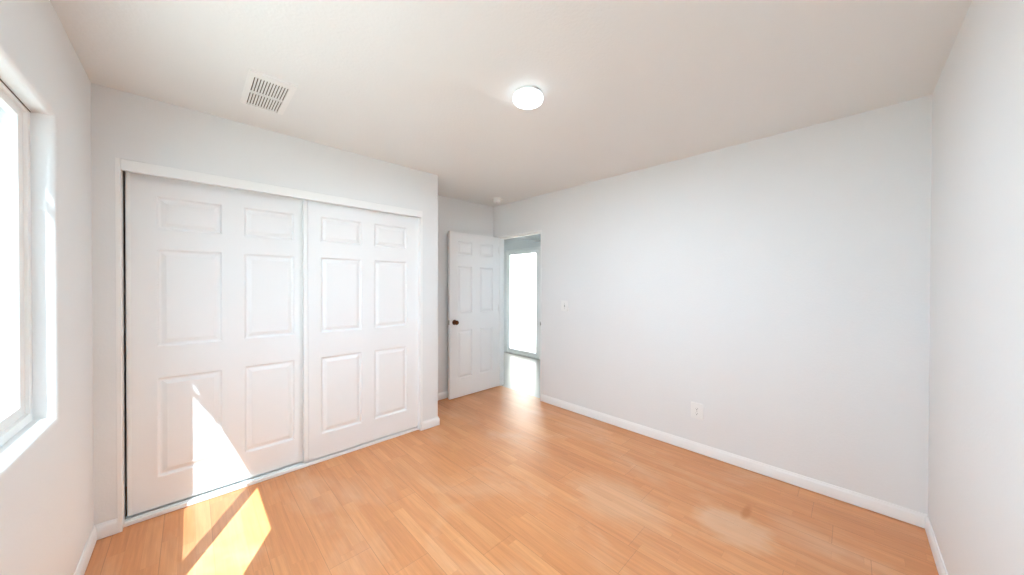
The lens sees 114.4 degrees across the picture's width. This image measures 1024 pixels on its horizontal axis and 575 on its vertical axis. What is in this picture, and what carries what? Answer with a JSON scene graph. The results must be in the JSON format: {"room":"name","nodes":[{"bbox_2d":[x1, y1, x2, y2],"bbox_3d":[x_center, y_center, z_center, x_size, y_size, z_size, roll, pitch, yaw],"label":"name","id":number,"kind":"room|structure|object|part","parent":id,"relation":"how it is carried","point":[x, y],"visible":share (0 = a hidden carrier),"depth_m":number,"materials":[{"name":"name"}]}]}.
{"room":"empty bedroom","nodes":[
{"label":"empty bedroom","id":0,"kind":"room"},
{"bbox_2d":[0,0,93,574],"bbox_3d":[-1.394,0.143,0.794,0.140,2.440,4.000,0,1,-44],"label":"wall","id":1,"kind":"structure","parent":0,"point":[47,514],"depth_m":1.29,"materials":[{"name":"paint"}]},
{"bbox_2d":[0,79,31,446],"bbox_3d":[-1.352,-0.076,0.710,0.077,1.180,1.465,0,1,-44],"label":"window","id":2,"kind":"structure","parent":1,"relation":"in","point":[15,181],"depth_m":1.20,"materials":[{"name":"glass"}]},
{"bbox_2d":[74,518,116,574],"bbox_3d":[-1.121,1.321,0.678,0.082,0.079,3.112,0,1,-44],"label":"baseboard","id":3,"kind":"structure","parent":1,"relation":"attached to","point":[105,529],"depth_m":1.72,"materials":[{"name":"paint"}]},
{"bbox_2d":[91,83,437,524],"bbox_3d":[-1.509,0.131,2.523,2.107,2.440,0.110,0,1,-44],"label":"wall","id":4,"kind":"structure","parent":0,"point":[124,125],"depth_m":2.04,"materials":[{"name":"paint"}]},
{"bbox_2d":[115,158,125,532],"bbox_3d":[-2.213,0.321,1.866,0.019,2.066,0.133,0,1,-44],"label":"door frame","id":5,"kind":"structure","parent":4,"relation":"attached to","point":[119,175],"depth_m":1.82,"materials":[{"name":"paint"}]},
{"bbox_2d":[417,211,422,430],"bbox_3d":[-0.895,0.315,3.148,0.021,2.066,0.133,0,1,-44],"label":"door frame","id":6,"kind":"structure","parent":4,"relation":"attached to","point":[420,220],"depth_m":3.10,"materials":[{"name":"paint"}]},
{"bbox_2d":[124,171,493,486],"bbox_3d":[-1.497,0.126,3.401,3.349,2.440,0.120,0,1,-44],"label":"wall","id":7,"kind":"structure","parent":0,"point":[456,215],"depth_m":3.99,"materials":[{"name":"paint"}]},
{"bbox_2d":[438,391,447,399],"bbox_3d":[-0.698,1.299,4.095,1.241,0.079,0.012,0,1,-44],"label":"baseboard","id":8,"kind":"structure","parent":7,"relation":"attached to","point":[443,395],"depth_m":3.96,"materials":[{"name":"paint"}]},
{"bbox_2d":[448,231,498,399],"bbox_3d":[-0.470,0.330,4.197,0.782,2.000,0.164,0,1,-44],"label":"door","id":9,"kind":"structure","parent":7,"relation":"in","point":[473,307],"depth_m":4.14,"materials":[{"name":"paint"}]},
{"bbox_3d":[-0.668,0.418,3.936,0.062,0.062,0.064,0,1,-44],"label":"knob","id":10,"kind":"part","parent":9,"relation":"part of","materials":[{"name":"brown metal"}]},
{"bbox_2d":[50,0,971,206],"bbox_3d":[-0.154,-1.143,1.990,3.623,0.120,4.000,0,1,-44],"label":"ceiling","id":11,"kind":"structure","parent":0,"point":[429,86],"depth_m":1.62,"materials":[{"name":"paint"}]},
{"bbox_2d":[240,68,297,114],"bbox_3d":[-1.366,-1.078,1.848,0.207,0.012,0.408,0,1,-44],"label":"ceiling vent","id":12,"kind":"object","parent":11,"relation":"in","point":[263,91],"visible":1,"depth_m":1.82,"materials":[{"name":"metal"}]},
{"bbox_2d":[492,197,501,203],"bbox_3d":[-0.186,-1.070,4.080,0.132,0.054,0.132,0,1,-44],"label":"smoke detector","id":13,"kind":"object","parent":11,"relation":"attached to","point":[496,200],"visible":1,"depth_m":4.04,"materials":[{"name":"white plastic"}]},
{"bbox_2d":[513,85,542,108],"bbox_3d":[0.089,-1.054,1.839,0.167,0.056,0.167,0,1,-44],"label":"ceiling light","id":14,"kind":"object","parent":11,"relation":"attached to","point":[526,96],"visible":1,"depth_m":1.79,"materials":[{"name":"white glass"}]},
{"bbox_2d":[84,352,938,574],"bbox_3d":[-0.234,1.409,3.265,5.270,0.120,5.910,0,1,-44],"label":"floor","id":15,"kind":"structure","parent":0,"point":[508,481],"depth_m":1.95,"materials":[{"name":"laminate"}]},
{"bbox_2d":[124,426,418,526],"bbox_3d":[-1.567,1.337,2.525,1.817,0.022,0.091,0,1,-44],"label":"door track","id":16,"kind":"object","parent":15,"relation":"on","point":[142,516],"visible":0.78,"depth_m":2.23,"materials":[{"name":"metal"}]},
{"bbox_2d":[125,171,302,516],"bbox_3d":[-1.895,0.317,2.220,0.910,2.000,0.036,0,1,-44],"label":"door","id":17,"kind":"structure","parent":16,"relation":"on","point":[214,274],"depth_m":2.14,"materials":[{"name":"paint"}]},
{"bbox_2d":[303,199,417,462],"bbox_3d":[-1.233,0.314,2.809,0.937,2.000,0.036,0,1,-44],"label":"door","id":18,"kind":"structure","parent":16,"relation":"on","point":[360,266],"depth_m":2.75,"materials":[{"name":"paint"}]},
{"bbox_2d":[504,238,539,351],"bbox_3d":[0.938,0.024,5.762,0.100,2.620,3.710,0,1,-44],"label":"wall","id":19,"kind":"structure","parent":0,"point":[510,243],"depth_m":6.70,"materials":[{"name":"paint"}]},
{"bbox_2d":[506,247,539,358],"bbox_3d":[0.241,0.286,6.457,0.100,2.085,0.935,0,1,-44],"label":"door","id":20,"kind":"structure","parent":19,"relation":"in","point":[536,250],"depth_m":6.48,"materials":[{"name":"paint"}]},
{"bbox_2d":[515,234,540,240],"bbox_3d":[0.307,-1.013,5.223,1.547,0.500,3.590,0,1,-44],"label":"ceiling","id":21,"kind":"structure","parent":0,"point":[537,237],"depth_m":5.03,"materials":[{"name":"grey paint"}]},
{"bbox_2d":[493,95,931,513],"bbox_3d":[0.433,0.126,3.904,0.120,2.440,5.910,0,1,-44],"label":"wall","id":22,"kind":"structure","parent":0,"point":[778,285],"depth_m":2.37,"materials":[{"name":"paint"}]},
{"bbox_2d":[497,230,541,400],"bbox_3d":[0.110,0.330,4.233,0.130,2.026,0.804,0,1,-44],"label":"door frame","id":23,"kind":"structure","parent":22,"relation":"attached to","point":[500,238],"depth_m":4.49,"materials":[{"name":"paint"}]},
{"bbox_2d":[561,300,567,310],"bbox_3d":[0.579,0.204,3.654,0.021,0.118,0.090,0,1,-44],"label":"light switch","id":24,"kind":"object","parent":22,"relation":"attached to","point":[564,304],"visible":1,"depth_m":3.66,"materials":[{"name":"white plastic"}]},
{"bbox_2d":[691,402,702,420],"bbox_3d":[1.515,1.012,2.705,0.009,0.132,0.092,0,1,-44],"label":"wall outlet","id":25,"kind":"object","parent":22,"relation":"attached to","point":[696,408],"visible":1,"depth_m":2.70,"materials":[{"name":"white plastic"}]},
{"bbox_2d":[541,394,927,527],"bbox_3d":[1.341,1.310,2.882,0.012,0.079,2.863,0,1,-44],"label":"baseboard","id":26,"kind":"structure","parent":22,"relation":"attached to","point":[895,511],"depth_m":2.37,"materials":[{"name":"paint"}]},
{"bbox_2d":[928,0,1023,574],"bbox_3d":[1.198,0.149,0.631,3.349,2.440,0.150,0,1,-44],"label":"wall","id":27,"kind":"structure","parent":0,"point":[976,459],"depth_m":1.15,"materials":[{"name":"paint"}]},
{"bbox_2d":[925,515,947,574],"bbox_3d":[1.135,1.325,0.693,3.336,0.079,0.012,0,1,-44],"label":"baseboard","id":28,"kind":"structure","parent":27,"relation":"attached to","point":[941,569],"depth_m":1.65,"materials":[{"name":"paint"}]},
{"bbox_3d":[-1.005,0.126,3.443,0.100,2.440,0.505,0,1,-44],"label":"wall","id":29,"kind":"structure","parent":0,"visible":0},
{"bbox_2d":[423,417,439,429],"bbox_3d":[-0.983,1.303,3.387,0.180,0.079,0.604,0,1,-44],"label":"baseboard","id":30,"kind":"structure","parent":29,"relation":"attached to","point":[430,423],"depth_m":3.17,"materials":[{"name":"paint"}]},
{"label":"outside","id":31,"kind":"structure","parent":0,"visible":0},
{"bbox_2d":[511,324,535,352],"bbox_3d":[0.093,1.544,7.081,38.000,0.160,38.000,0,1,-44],"label":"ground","id":32,"kind":"structure","parent":31,"point":[523,337],"depth_m":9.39,"materials":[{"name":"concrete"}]},
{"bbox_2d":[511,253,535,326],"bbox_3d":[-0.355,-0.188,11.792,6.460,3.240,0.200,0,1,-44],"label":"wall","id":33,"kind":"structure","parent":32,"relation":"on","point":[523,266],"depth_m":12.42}
]}

